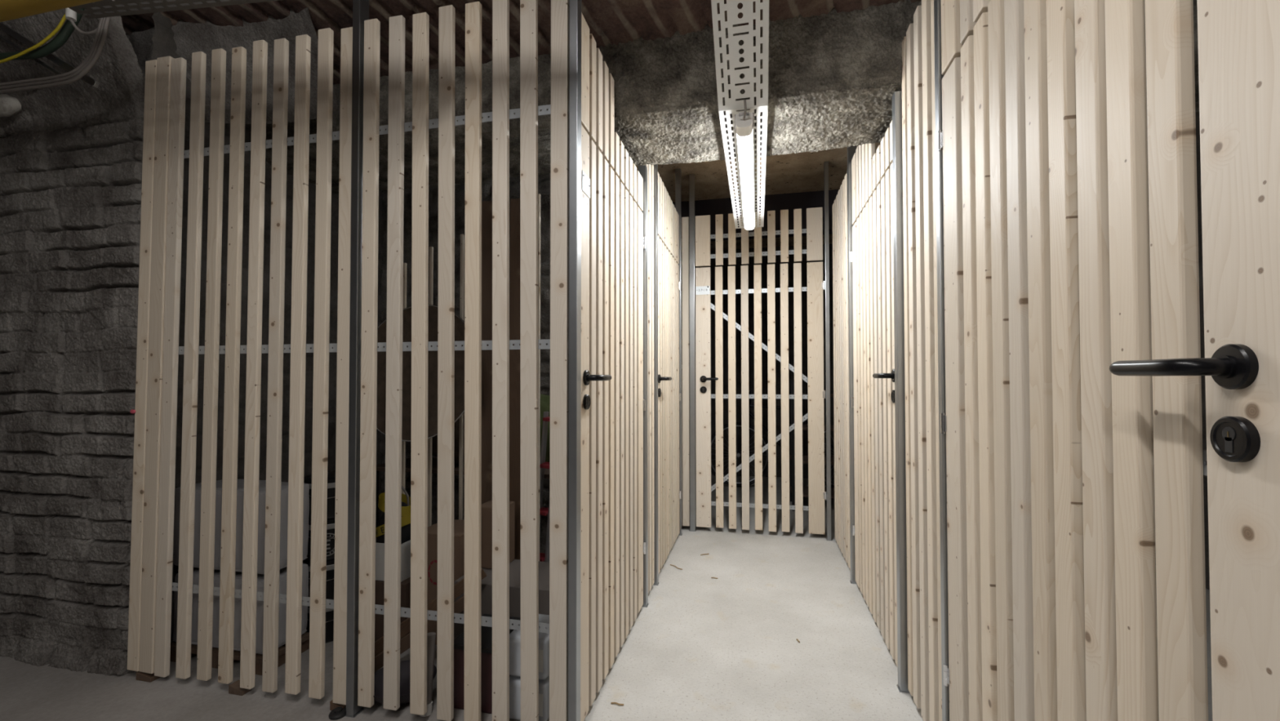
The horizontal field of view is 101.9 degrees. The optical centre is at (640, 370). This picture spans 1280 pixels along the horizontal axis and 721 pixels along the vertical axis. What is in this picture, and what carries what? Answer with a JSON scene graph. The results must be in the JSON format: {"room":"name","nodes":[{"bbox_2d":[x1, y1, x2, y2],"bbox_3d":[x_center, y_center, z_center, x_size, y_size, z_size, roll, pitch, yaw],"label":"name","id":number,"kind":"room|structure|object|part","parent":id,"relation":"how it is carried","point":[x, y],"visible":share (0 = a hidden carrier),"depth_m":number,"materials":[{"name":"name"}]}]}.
{"room":"basement storage corridor","nodes":[
{"label":"basement storage corridor","id":0,"kind":"room"},
{"bbox_2d":[0,2,145,675],"bbox_3d":[-2.944,-0.177,2.123,2.125,2.660,0.312,0,-1,13],"label":"wall","id":1,"kind":"structure","parent":0,"point":[71,160],"depth_m":2.03,"materials":[{"name":"rough grey natural stone"}]},
{"bbox_2d":[0,93,22,117],"bbox_3d":[-2.559,-1.059,2.083,0.168,0.090,0.061,0,-1,13],"label":"lump","id":2,"kind":"object","parent":1,"relation":"attached to","point":[10,105],"visible":1,"depth_m":2.06,"materials":[{"name":"white stone"}]},
{"bbox_2d":[129,408,135,413],"bbox_3d":[-1.884,0.153,1.927,0.025,0.016,0.008,0,-1,13],"label":"paint mark","id":3,"kind":"object","parent":1,"relation":"attached to","point":[131,411],"visible":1,"depth_m":1.92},
{"bbox_2d":[126,7,339,124],"bbox_3d":[-1.719,-1.288,2.159,0.953,0.460,0.226,0,-1,13],"label":"wall","id":4,"kind":"structure","parent":0,"point":[189,37],"depth_m":2.10,"materials":[{"name":"rough grey natural stone"}]},
{"bbox_2d":[151,12,384,642],"bbox_3d":[-1.758,-0.158,2.634,0.038,2.620,1.300,0,-1,13],"label":"wall","id":5,"kind":"structure","parent":0,"point":[164,44],"depth_m":2.40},
{"bbox_2d":[379,173,550,561],"bbox_3d":[-0.846,-0.151,3.074,1.600,2.620,0.047,0,-1,13],"label":"wall","id":6,"kind":"structure","parent":0,"point":[544,180],"depth_m":3.13,"materials":[{"name":"grey brick"}]},
{"bbox_2d":[120,0,921,84],"bbox_3d":[-0.970,-1.459,0.277,6.800,0.297,4.060,0,-1,13],"label":"ceiling","id":7,"kind":"structure","parent":0,"point":[612,22],"depth_m":1.99,"materials":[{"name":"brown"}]},
{"bbox_2d":[0,35,62,75],"bbox_3d":[-2.502,-1.308,1.983,0.864,0.516,0.012,0,-1,13],"label":"rail","id":8,"kind":"object","parent":7,"relation":"attached to","point":[2,37],"visible":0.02,"depth_m":1.91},
{"bbox_2d":[0,22,99,88],"bbox_3d":[-2.430,-1.308,1.966,1.018,0.605,0.015,0,-1,13],"label":"rail","id":9,"kind":"object","parent":7,"relation":"attached to","point":[17,36],"visible":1,"depth_m":1.89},
{"bbox_2d":[0,13,66,63],"bbox_3d":[-2.259,-1.227,1.865,0.684,0.236,0.009,0,-1,13],"label":"cable","id":10,"kind":"object","parent":9,"relation":"attached to","point":[60,25],"visible":0.88,"depth_m":1.83,"materials":[{"name":"plastic"}]},
{"bbox_2d":[0,8,84,60],"bbox_3d":[-2.265,-1.240,1.893,0.662,0.231,0.026,0,-1,13],"label":"cable","id":11,"kind":"object","parent":9,"relation":"attached to","point":[68,28],"visible":0.77,"depth_m":1.85,"materials":[{"name":"plastic"}]},
{"bbox_2d":[0,17,102,86],"bbox_3d":[-2.187,-1.141,1.842,0.835,0.250,0.022,0,-1,13],"label":"cable","id":12,"kind":"object","parent":9,"relation":"attached to","point":[39,79],"visible":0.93,"depth_m":1.80,"materials":[{"name":"plastic"}]},
{"bbox_2d":[65,8,97,35],"bbox_3d":[-1.884,-1.217,1.769,0.121,0.143,0.029,0,-1,-9],"label":"junction sleeve","id":13,"kind":"object","parent":12,"relation":"attached to","point":[70,15],"visible":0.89,"depth_m":1.76,"materials":[{"name":"white plastic"}]},
{"bbox_2d":[0,17,105,89],"bbox_3d":[-2.181,-1.134,1.841,0.848,0.262,0.022,0,-1,13],"label":"cable","id":14,"kind":"object","parent":9,"relation":"attached to","point":[60,79],"visible":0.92,"depth_m":1.80,"materials":[{"name":"plastic"}]},
{"bbox_2d":[0,0,114,93],"bbox_3d":[-2.175,-1.128,1.839,0.860,0.275,0.022,0,-1,13],"label":"cable","id":15,"kind":"object","parent":9,"relation":"attached to","point":[104,31],"visible":0.88,"depth_m":1.78,"materials":[{"name":"grey plastic"}]},
{"bbox_2d":[68,0,279,18],"bbox_3d":[-0.872,-1.074,1.376,1.864,0.198,0.161,0,-1,13],"label":"cable tray","id":16,"kind":"object","parent":7,"relation":"hanging from","point":[104,8],"visible":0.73,"depth_m":1.58,"materials":[{"name":"grey metal"}]},
{"bbox_2d":[711,0,768,228],"bbox_3d":[0.469,-1.196,2.331,0.181,0.496,2.170,0,-1,13],"label":"cable tray","id":17,"kind":"object","parent":7,"relation":"attached to","point":[731,106],"visible":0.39,"depth_m":1.83,"materials":[{"name":"silver metal"}]},
{"bbox_2d":[734,99,755,230],"bbox_3d":[0.514,-0.906,2.503,0.068,0.086,1.354,0,-1,13],"label":"lamp","id":18,"kind":"object","parent":17,"relation":"hanging from","point":[744,122],"visible":1,"depth_m":2.18,"materials":[{"name":"white plastic"}]},
{"bbox_2d":[737,133,754,229],"bbox_3d":[0.524,-0.876,2.544,0.057,0.026,1.230,0,-1,13],"label":"diffuser","id":19,"kind":"object","parent":18,"relation":"attached to","point":[744,142],"depth_m":2.33,"materials":[{"name":"white plastic"}]},
{"bbox_2d":[0,473,1212,720],"bbox_3d":[-0.513,1.194,2.246,6.800,0.100,8.200,0,-1,13],"label":"floor","id":20,"kind":"structure","parent":0,"point":[703,647],"depth_m":1.99,"materials":[{"name":"grey concrete"}]},
{"bbox_2d":[136,671,160,682],"bbox_3d":[-1.817,1.123,1.918,0.070,0.030,0.036,0,-1,13],"label":"wedge","id":21,"kind":"object","parent":20,"relation":"on","point":[141,676],"visible":0.66,"depth_m":1.90,"materials":[{"name":"brown wood"}]},
{"bbox_2d":[169,631,309,675],"bbox_3d":[-1.606,1.109,2.084,0.480,0.064,0.210,0,-1,13],"label":"pallet","id":22,"kind":"object","parent":20,"relation":"on","point":[304,637],"visible":0.12,"depth_m":2.00,"materials":[{"name":"brown wood"}]},
{"bbox_2d":[173,563,308,653],"bbox_3d":[-1.607,0.932,2.094,0.461,0.282,0.197,0,-1,13],"label":"pack","id":23,"kind":"object","parent":22,"relation":"on","point":[282,572],"visible":0.34,"depth_m":2.01},
{"bbox_2d":[173,479,309,573],"bbox_3d":[-1.608,0.616,2.096,0.460,0.319,0.206,0,-1,13],"label":"pack","id":24,"kind":"object","parent":23,"relation":"on","point":[262,483],"visible":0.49,"depth_m":2.02},
{"bbox_2d":[228,679,251,695],"bbox_3d":[-1.415,1.121,1.836,0.060,0.030,0.036,0,-1,13],"label":"wedge","id":25,"kind":"object","parent":20,"relation":"on","point":[234,688],"visible":0.84,"depth_m":1.82,"materials":[{"name":"brown wood"}]},
{"bbox_2d":[306,603,333,643],"bbox_3d":[-1.365,1.059,2.260,0.200,0.170,0.197,1,-1,-29],"label":"tin","id":26,"kind":"object","parent":20,"relation":"on","point":[329,611],"visible":0.08,"depth_m":2.18,"materials":[{"name":"metal"}]},
{"bbox_2d":[302,559,334,599],"bbox_3d":[-1.365,0.887,2.264,0.200,0.170,0.197,1,-1,-29],"label":"tin","id":27,"kind":"object","parent":26,"relation":"on","point":[330,563],"visible":0.12,"depth_m":2.19,"materials":[{"name":"metal"}]},
{"bbox_2d":[304,518,334,560],"bbox_3d":[-1.366,0.716,2.267,0.200,0.170,0.197,1,-1,-29],"label":"tin","id":28,"kind":"object","parent":27,"relation":"on","point":[331,522],"visible":0.17,"depth_m":2.19,"materials":[{"name":"metal"}]},
{"bbox_2d":[303,471,335,519],"bbox_3d":[-1.366,0.543,2.270,0.200,0.170,0.197,1,-1,-29],"label":"tin","id":29,"kind":"object","parent":28,"relation":"on","point":[331,475],"visible":0.24,"depth_m":2.19,"materials":[{"name":"metal"}]},
{"bbox_2d":[328,706,346,719],"bbox_3d":[-0.995,1.124,1.708,0.054,0.020,0.054,0,-1,13],"label":"rubber foot","id":30,"kind":"object","parent":20,"relation":"on","point":[337,713],"visible":0.94,"depth_m":1.70,"materials":[{"name":"black rubber"}]},
{"bbox_2d":[329,699,346,710],"bbox_3d":[-1.008,1.119,1.744,0.052,0.030,0.036,0,-1,13],"label":"wedge","id":31,"kind":"object","parent":20,"relation":"on","point":[332,705],"visible":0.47,"depth_m":1.73,"materials":[{"name":"brown wood"}]},
{"bbox_2d":[127,0,568,720],"bbox_3d":[-1.054,-0.043,1.760,1.720,2.305,0.025,0,-1,13],"label":"wall","id":32,"kind":"structure","parent":20,"relation":"on","point":[158,349],"depth_m":1.73,"materials":[{"name":"brown wood"}]},
{"bbox_2d":[344,0,368,717],"bbox_3d":[-0.949,-0.176,1.743,0.036,2.620,0.043,0,-1,13],"label":"steel post","id":33,"kind":"object","parent":20,"relation":"on","point":[360,7],"visible":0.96,"depth_m":1.72,"materials":[{"name":"grey metal"}]},
{"bbox_3d":[-0.948,1.132,1.718,0.036,0.004,0.043,0,-1,13],"label":"foot plate","id":34,"kind":"part","parent":33,"relation":"part of","materials":[{"name":"grey metal"}]},
{"bbox_2d":[374,576,410,641],"bbox_3d":[-1.082,1.017,2.296,0.270,0.255,0.240,0,-1,13],"label":"cardboard box","id":35,"kind":"object","parent":20,"relation":"on","point":[406,584],"visible":0.11,"depth_m":2.17,"materials":[{"name":"cardboard"}]},
{"bbox_2d":[375,537,410,582],"bbox_3d":[-1.082,0.810,2.300,0.210,0.155,0.220,0,-1,13],"label":"box","id":36,"kind":"object","parent":35,"relation":"on","point":[406,546],"visible":0.2,"depth_m":2.19,"materials":[{"name":"cardboard"}]},
{"bbox_2d":[375,484,410,543],"bbox_3d":[-1.083,0.678,2.300,0.184,0.360,0.189,0,-1,13],"label":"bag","id":37,"kind":"object","parent":36,"relation":"in","point":[406,499],"visible":0.25,"depth_m":2.25,"materials":[{"name":"yellow plastic"}]},
{"bbox_3d":[-1.077,0.553,2.304,0.120,0.111,0.010,0,-1,13],"label":"bag handle","id":38,"kind":"part","parent":37,"relation":"part of","materials":[{"name":"white plastic"}]},
{"bbox_2d":[401,262,407,493],"bbox_3d":[-1.145,0.314,2.508,0.014,1.670,0.014,0,-1,13],"label":"pole","id":39,"kind":"object","parent":20,"relation":"on","point":[405,264],"visible":0.36,"depth_m":2.51,"materials":[{"name":"brown wood"}]},
{"bbox_2d":[376,304,464,441],"bbox_3d":[-1.009,0.006,2.346,0.627,0.619,0.119,0,-1,14],"label":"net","id":40,"kind":"object","parent":39,"relation":"attached to","point":[433,309],"visible":0.3,"depth_m":2.37,"materials":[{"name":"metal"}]},
{"bbox_2d":[373,659,436,706],"bbox_3d":[-0.833,1.102,1.807,0.230,0.065,0.230,0,-1,13],"label":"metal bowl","id":41,"kind":"object","parent":20,"relation":"on","point":[378,695],"visible":0.36,"depth_m":1.84,"materials":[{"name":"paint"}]},
{"bbox_2d":[374,595,464,671],"bbox_3d":[-0.842,0.986,1.906,0.432,0.279,0.016,0,-1,-19],"label":"plank","id":42,"kind":"object","parent":20,"relation":"on","point":[459,605],"visible":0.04,"depth_m":1.90,"materials":[{"name":"brown wood"}]},
{"bbox_2d":[374,568,486,656],"bbox_3d":[-0.807,0.908,1.936,0.446,0.306,0.016,0,-1,-18],"label":"plank","id":43,"kind":"object","parent":42,"relation":"on","point":[459,588],"visible":0.24,"depth_m":1.93,"materials":[{"name":"brown wood"}]},
{"bbox_2d":[419,631,435,716],"bbox_3d":[-0.708,1.009,1.728,0.038,0.252,0.060,0,-1,13],"label":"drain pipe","id":44,"kind":"object","parent":20,"relation":"on","point":[431,636],"visible":0.58,"depth_m":1.72,"materials":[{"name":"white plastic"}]},
{"bbox_2d":[427,246,433,526],"bbox_3d":[-1.004,0.278,2.477,0.014,1.740,0.014,0,-1,13],"label":"pole","id":45,"kind":"object","parent":20,"relation":"on","point":[431,248],"visible":0.44,"depth_m":2.47,"materials":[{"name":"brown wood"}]},
{"bbox_2d":[426,519,464,644],"bbox_3d":[-0.822,0.914,2.269,0.210,0.460,0.221,0,-1,13],"label":"cardboard box","id":46,"kind":"object","parent":20,"relation":"on","point":[459,525],"visible":0.28,"depth_m":2.17,"materials":[{"name":"brown cardboard"}]},
{"bbox_2d":[427,560,437,584],"bbox_3d":[-0.856,0.842,2.165,0.070,0.103,0.001,0,-1,13],"label":"print","id":47,"kind":"object","parent":46,"relation":"attached to","point":[435,561],"depth_m":2.17},
{"bbox_2d":[458,234,464,519],"bbox_3d":[-0.843,0.252,2.441,0.014,1.790,0.014,0,-1,13],"label":"pole","id":48,"kind":"object","parent":20,"relation":"on","point":[462,236],"visible":0.56,"depth_m":2.44,"materials":[{"name":"brown wood"}]},
{"bbox_2d":[375,457,550,527],"bbox_3d":[-0.878,0.832,2.797,1.050,0.645,0.380,0,-1,13],"label":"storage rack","id":49,"kind":"object","parent":20,"relation":"on","point":[381,467],"visible":0.03,"depth_m":2.74,"materials":[{"name":"grey metal"}]},
{"bbox_3d":[-1.408,0.841,2.742,0.030,0.625,0.030,0,-1,13],"label":"leg","id":50,"kind":"part","parent":49,"relation":"part of","materials":[{"name":"black metal"}]},
{"bbox_2d":[431,412,464,465],"bbox_3d":[-0.979,0.236,2.805,0.656,0.541,0.356,0,-1,13],"label":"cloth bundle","id":51,"kind":"object","parent":49,"relation":"on","point":[434,439],"visible":0.04,"depth_m":2.68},
{"bbox_2d":[376,457,550,478],"bbox_3d":[-0.878,0.519,2.803,1.050,0.020,0.380,0,-1,13],"label":"shelf","id":52,"kind":"object","parent":49,"relation":"attached to","point":[381,467],"depth_m":2.71,"materials":[{"name":"brown wood"}]},
{"bbox_2d":[539,393,550,462],"bbox_3d":[-0.513,0.313,2.729,0.305,0.385,0.238,0,-1,13],"label":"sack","id":53,"kind":"object","parent":49,"relation":"on","point":[544,399],"visible":0.12,"depth_m":2.63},
{"bbox_2d":[481,200,492,503],"bbox_3d":[-0.720,0.172,2.456,0.070,1.950,0.024,0,-1,7],"label":"board","id":54,"kind":"object","parent":20,"relation":"on","point":[486,206],"visible":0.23,"depth_m":2.45,"materials":[{"name":"beige wood"}]},
{"bbox_2d":[453,613,520,713],"bbox_3d":[-0.540,1.027,1.835,0.162,0.217,0.232,0,-1,13],"label":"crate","id":55,"kind":"object","parent":20,"relation":"on","point":[486,631],"visible":0.28,"depth_m":1.74,"materials":[{"name":"black plastic"}]},
{"bbox_2d":[453,559,549,639],"bbox_3d":[-0.437,0.992,2.146,0.565,0.300,0.290,0,-1,13],"label":"cardboard box","id":56,"kind":"object","parent":20,"relation":"on","point":[515,565],"visible":0.16,"depth_m":2.04,"materials":[{"name":"brown cardboard"}]},
{"bbox_2d":[481,499,515,568],"bbox_3d":[-0.634,0.713,2.267,0.120,0.258,0.131,0,-1,13],"label":"cardboard box","id":57,"kind":"object","parent":56,"relation":"on","point":[486,507],"visible":0.46,"depth_m":2.21,"materials":[{"name":"brown cardboard"}]},
{"bbox_2d":[509,198,520,559],"bbox_3d":[-0.576,0.172,2.423,0.070,1.950,0.024,0,-1,7],"label":"board","id":58,"kind":"object","parent":20,"relation":"on","point":[514,285],"visible":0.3,"depth_m":2.42,"materials":[{"name":"brown wood"}]},
{"bbox_2d":[509,674,549,720],"bbox_3d":[-0.351,1.065,1.760,0.144,0.138,0.191,0,-1,13],"label":"canister","id":59,"kind":"object","parent":20,"relation":"on","point":[514,681],"visible":0.2,"depth_m":1.67,"materials":[{"name":"white plastic"}]},
{"bbox_2d":[509,613,549,679],"bbox_3d":[-0.351,0.926,1.763,0.144,0.138,0.191,0,-1,13],"label":"canister","id":60,"kind":"object","parent":59,"relation":"on","point":[515,635],"visible":0.21,"depth_m":1.68,"materials":[{"name":"white plastic"}]},
{"bbox_2d":[537,193,540,560],"bbox_3d":[-0.465,0.170,2.357,0.014,1.950,0.014,0,-1,13],"label":"pole","id":61,"kind":"object","parent":20,"relation":"on","point":[539,194],"visible":0.37,"depth_m":2.36,"materials":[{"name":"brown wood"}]},
{"bbox_2d":[539,411,550,561],"bbox_3d":[-0.461,0.674,2.470,0.146,0.953,0.080,0,-1,13],"label":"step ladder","id":62,"kind":"object","parent":20,"relation":"on","point":[544,511],"visible":0.27,"depth_m":2.47,"materials":[{"name":"metal"}]},
{"bbox_3d":[-0.485,0.657,2.486,0.012,0.920,0.040,4,0,13],"label":"ladder rail","id":63,"kind":"part","parent":62,"relation":"part of","materials":[{"name":"metal"}]},
{"bbox_3d":[-0.427,0.661,2.473,0.012,0.920,0.040,4,0,13],"label":"ladder rail","id":64,"kind":"part","parent":62,"relation":"part of","materials":[{"name":"metal"}]},
{"bbox_2d":[568,0,581,720],"bbox_3d":[-0.200,-0.120,1.578,0.035,2.500,0.038,0,-1,13],"label":"steel post","id":65,"kind":"object","parent":20,"relation":"on","point":[575,6],"visible":1,"depth_m":1.56,"materials":[{"name":"grey metal"}]},
{"bbox_2d":[610,702,623,705],"bbox_3d":[-0.079,1.130,1.761,0.045,0.006,0.009,0,-1,16],"label":"wood splinter","id":66,"kind":"object","parent":20,"relation":"on","point":[619,704],"visible":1,"depth_m":1.76,"materials":[{"name":"beige wood"}]},
{"bbox_2d":[638,164,648,607],"bbox_3d":[0.011,0.069,2.560,0.048,2.160,0.038,0,-1,13],"label":"steel post","id":67,"kind":"object","parent":20,"relation":"on","point":[642,170],"visible":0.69,"depth_m":2.54,"materials":[{"name":"grey metal"}]},
{"bbox_2d":[581,12,643,210],"bbox_3d":[-0.099,-0.960,2.095,0.021,0.350,0.916,0,-1,13],"label":"transom panel","id":68,"kind":"object","parent":67,"relation":"attached to","point":[597,85],"visible":0.88,"depth_m":1.91,"materials":[{"name":"brown wood"}]},
{"bbox_2d":[580,124,645,720],"bbox_3d":[-0.067,0.173,2.078,0.081,1.895,0.938,0,-1,13],"label":"door","id":69,"kind":"structure","parent":67,"relation":"attached to","point":[613,546],"depth_m":1.95,"materials":[{"name":"brown wood"}]},
{"bbox_2d":[582,169,590,198],"bbox_3d":[-0.176,-0.603,1.687,0.004,0.064,0.078,0,-1,13],"label":"name plate","id":70,"kind":"object","parent":69,"relation":"attached to","point":[585,180],"visible":1,"depth_m":1.68,"materials":[{"name":"white plastic"}]},
{"bbox_3d":[-0.135,0.025,1.718,0.054,0.020,0.122,0,-1,13],"label":"handle lever","id":71,"kind":"part","parent":69,"relation":"part of","materials":[{"name":"black plastic"}]},
{"bbox_2d":[645,164,654,593],"bbox_3d":[0.040,0.003,2.692,0.021,2.253,0.200,0,-1,13],"label":"wall","id":72,"kind":"structure","parent":20,"relation":"on","point":[650,167],"depth_m":2.69,"materials":[{"name":"brown wood"}]},
{"bbox_2d":[653,164,658,585],"bbox_3d":[0.072,-0.156,2.830,0.049,2.620,0.033,0,-1,13],"label":"steel post","id":73,"kind":"object","parent":20,"relation":"on","point":[655,166],"visible":0.34,"depth_m":2.81,"materials":[{"name":"grey metal"}]},
{"bbox_2d":[657,172,679,263],"bbox_3d":[0.169,-0.938,3.286,0.021,0.350,0.850,0,-1,13],"label":"transom panel","id":74,"kind":"object","parent":73,"relation":"attached to","point":[668,216],"visible":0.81,"depth_m":3.25,"materials":[{"name":"brown wood"}]},
{"bbox_2d":[675,168,682,535],"bbox_3d":[0.272,-0.139,3.726,0.046,2.620,0.038,0,-1,13],"label":"steel post","id":75,"kind":"object","parent":20,"relation":"on","point":[677,171],"visible":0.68,"depth_m":3.71,"materials":[{"name":"grey metal"}]},
{"bbox_2d":[657,235,681,573],"bbox_3d":[0.202,0.195,3.269,0.081,1.895,0.872,0,-1,13],"label":"door","id":76,"kind":"structure","parent":75,"relation":"attached to","point":[668,283],"depth_m":3.20,"materials":[{"name":"brown wood"}]},
{"bbox_3d":[0.144,0.048,2.953,0.054,0.020,0.122,0,-1,13],"label":"handle lever","id":77,"kind":"part","parent":76,"relation":"part of","materials":[{"name":"black plastic"}]},
{"bbox_2d":[681,217,689,525],"bbox_3d":[0.342,0.003,3.838,0.090,2.280,0.021,0,-1,13],"label":"wall","id":78,"kind":"structure","parent":20,"relation":"on","point":[685,220],"depth_m":3.83,"materials":[{"name":"brown wood"}]},
{"bbox_2d":[688,173,696,531],"bbox_3d":[0.381,-0.136,3.823,0.046,2.618,0.040,0,-1,13],"label":"steel post","id":79,"kind":"object","parent":20,"relation":"on","point":[691,177],"visible":1,"depth_m":3.80,"materials":[{"name":"grey metal"}]},
{"bbox_2d":[695,207,822,266],"bbox_3d":[0.841,-0.955,3.744,0.894,0.373,0.021,0,-1,13],"label":"transom panel","id":80,"kind":"object","parent":79,"relation":"attached to","point":[814,251],"visible":0.95,"depth_m":3.73,"materials":[{"name":"brown wood"}]},
{"bbox_2d":[711,390,834,487],"bbox_3d":[1.509,0.692,5.276,1.682,1.008,0.566,0,-1,8],"label":"bicycle","id":81,"kind":"object","parent":20,"relation":"on","point":[765,428],"visible":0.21,"depth_m":5.32,"materials":[{"name":"metal"}]},
{"bbox_3d":[1.504,0.604,5.279,1.043,0.616,0.036,0,-1,8],"label":"bike frame","id":82,"kind":"part","parent":81,"relation":"part of","materials":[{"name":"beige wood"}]},
{"bbox_2d":[788,379,834,511],"bbox_3d":[1.630,0.634,4.490,0.644,1.100,0.364,0,-1,13],"label":"shelf unit","id":83,"kind":"object","parent":20,"relation":"on","point":[791,382],"visible":0.38,"depth_m":4.39,"materials":[{"name":"grey metal"}]},
{"bbox_3d":[1.365,0.639,4.724,0.024,1.100,0.024,0,-1,13],"label":"leg","id":84,"kind":"part","parent":83,"relation":"part of","materials":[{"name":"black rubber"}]},
{"bbox_3d":[1.290,0.633,4.393,0.024,1.100,0.024,0,-1,13],"label":"leg","id":85,"kind":"part","parent":83,"relation":"part of","materials":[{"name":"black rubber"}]},
{"bbox_2d":[823,161,831,540],"bbox_3d":[1.296,-0.141,3.602,0.034,2.618,0.040,0,-1,13],"label":"steel post","id":86,"kind":"object","parent":20,"relation":"on","point":[826,163],"visible":1,"depth_m":3.58,"materials":[{"name":"grey metal"}]},
{"bbox_2d":[695,262,826,534],"bbox_3d":[0.846,0.192,3.691,0.916,1.901,0.084,0,-1,13],"label":"door","id":87,"kind":"structure","parent":86,"relation":"attached to","point":[815,394],"depth_m":3.71,"materials":[{"name":"brown wood"}]},
{"bbox_2d":[695,285,710,294],"bbox_3d":[0.456,-0.586,3.810,0.104,0.062,0.004,0,-1,13],"label":"name plate","id":88,"kind":"object","parent":87,"relation":"attached to","point":[704,290],"visible":1,"depth_m":3.81,"materials":[{"name":"white"}]},
{"bbox_3d":[0.501,0.063,3.756,0.122,0.020,0.054,0,-1,13],"label":"handle lever","id":89,"kind":"part","parent":87,"relation":"part of","materials":[{"name":"black plastic"}]},
{"bbox_2d":[846,145,856,583],"bbox_3d":[1.166,-0.157,2.846,0.053,2.620,0.038,0,-1,13],"label":"steel post","id":90,"kind":"object","parent":20,"relation":"on","point":[851,149],"visible":0.32,"depth_m":2.83,"materials":[{"name":"grey metal"}]},
{"bbox_2d":[851,120,892,224],"bbox_3d":[1.058,-0.977,2.373,0.021,0.357,0.935,0,-1,13],"label":"transom panel","id":91,"kind":"object","parent":90,"relation":"attached to","point":[868,167],"visible":0.65,"depth_m":2.43,"materials":[{"name":"brown wood"}]},
{"bbox_2d":[849,163,897,666],"bbox_3d":[1.032,0.168,2.369,0.081,1.913,0.957,0,-1,13],"label":"door","id":92,"kind":"structure","parent":90,"relation":"attached to","point":[872,255],"depth_m":2.27,"materials":[{"name":"brown wood"}]},
{"bbox_3d":[0.937,0.021,2.012,0.054,0.020,0.122,0,-1,13],"label":"handle lever","id":93,"kind":"part","parent":92,"relation":"part of","materials":[{"name":"black plastic"}]},
{"bbox_2d":[831,0,942,720],"bbox_3d":[1.095,-0.014,2.515,0.021,2.278,2.132,0,-1,13],"label":"wall","id":94,"kind":"structure","parent":20,"relation":"on","point":[918,111],"depth_m":1.68,"materials":[{"name":"brown wood"}]},
{"bbox_2d":[892,90,910,693],"bbox_3d":[0.942,0.065,1.866,0.052,2.140,0.040,0,-1,13],"label":"steel post","id":95,"kind":"object","parent":20,"relation":"on","point":[897,157],"visible":0.56,"depth_m":1.85,"materials":[{"name":"grey metal"}]},
{"bbox_3d":[0.942,1.133,1.845,0.052,0.004,0.040,0,-1,13],"label":"foot plate","id":96,"kind":"part","parent":95,"relation":"part of","materials":[{"name":"grey metal"}]},
{"bbox_2d":[933,0,949,720],"bbox_3d":[0.857,-0.123,1.456,0.045,2.500,0.028,0,-1,13],"label":"steel post","id":97,"kind":"object","parent":20,"relation":"on","point":[937,3],"visible":0.42,"depth_m":1.45,"materials":[{"name":"grey metal"}]},
{"bbox_2d":[940,0,990,75],"bbox_3d":[0.746,-1.007,0.986,0.021,0.349,0.959,0,-1,13],"label":"transom panel","id":98,"kind":"object","parent":97,"relation":"attached to","point":[959,18],"visible":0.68,"depth_m":1.35,"materials":[{"name":"brown wood"}]},
{"bbox_2d":[937,0,1279,720],"bbox_3d":[0.720,0.138,0.982,0.081,1.921,0.981,0,-1,13],"label":"door","id":99,"kind":"structure","parent":97,"relation":"attached to","point":[1052,450],"depth_m":0.77,"materials":[{"name":"brown wood"}]},
{"bbox_3d":[0.623,-0.003,0.617,0.054,0.020,0.122,0,-1,13],"label":"handle lever","id":100,"kind":"part","parent":99,"relation":"part of","materials":[{"name":"black plastic"}]},
{"bbox_2d":[681,244,834,479],"bbox_3d":[1.401,-0.137,5.992,4.700,2.700,0.100,0,-1,13],"label":"wall","id":101,"kind":"structure","parent":0,"point":[764,264],"depth_m":5.95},
{"bbox_2d":[635,142,880,251],"bbox_3d":[0.990,-1.491,4.198,4.700,0.100,3.630,0,-1,13],"label":"ceiling","id":102,"kind":"structure","parent":0,"point":[800,172],"depth_m":3.88,"materials":[{"name":"brown concrete"}]},
{"bbox_2d":[265,0,1199,194],"bbox_3d":[0.537,-1.250,2.184,4.700,0.539,0.531,0,-1,13],"label":"ceiling beam","id":103,"kind":"structure","parent":102,"relation":"attached to","point":[833,77],"depth_m":2.04,"materials":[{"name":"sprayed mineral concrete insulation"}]},
{"bbox_2d":[672,189,839,242],"bbox_3d":[0.973,-1.278,4.347,4.600,0.320,0.140,0,-1,13],"label":"steel beam","id":104,"kind":"structure","parent":102,"relation":"attached to","point":[804,200],"depth_m":4.25,"materials":[{"name":"black metal"}]},
{"bbox_2d":[1146,114,1209,590],"bbox_3d":[2.743,-0.324,1.490,0.100,2.900,8.100,0,-1,13],"label":"wall","id":105,"kind":"structure","parent":0,"point":[1197,118],"depth_m":2.75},
{"bbox_3d":[-4.385,-0.382,0.791,0.100,3.000,3.600,0,-1,13],"label":"wall","id":106,"kind":"structure","parent":0,"visible":0},
{"bbox_2d":[0,0,102,22],"bbox_3d":[-2.308,-1.018,1.565,3.580,0.076,0.076,0,-1,13],"label":"gas pipe","id":107,"kind":"object","parent":106,"relation":"attached to","point":[10,10],"visible":1,"depth_m":1.41,"materials":[{"name":"yellow paint"}]}
]}

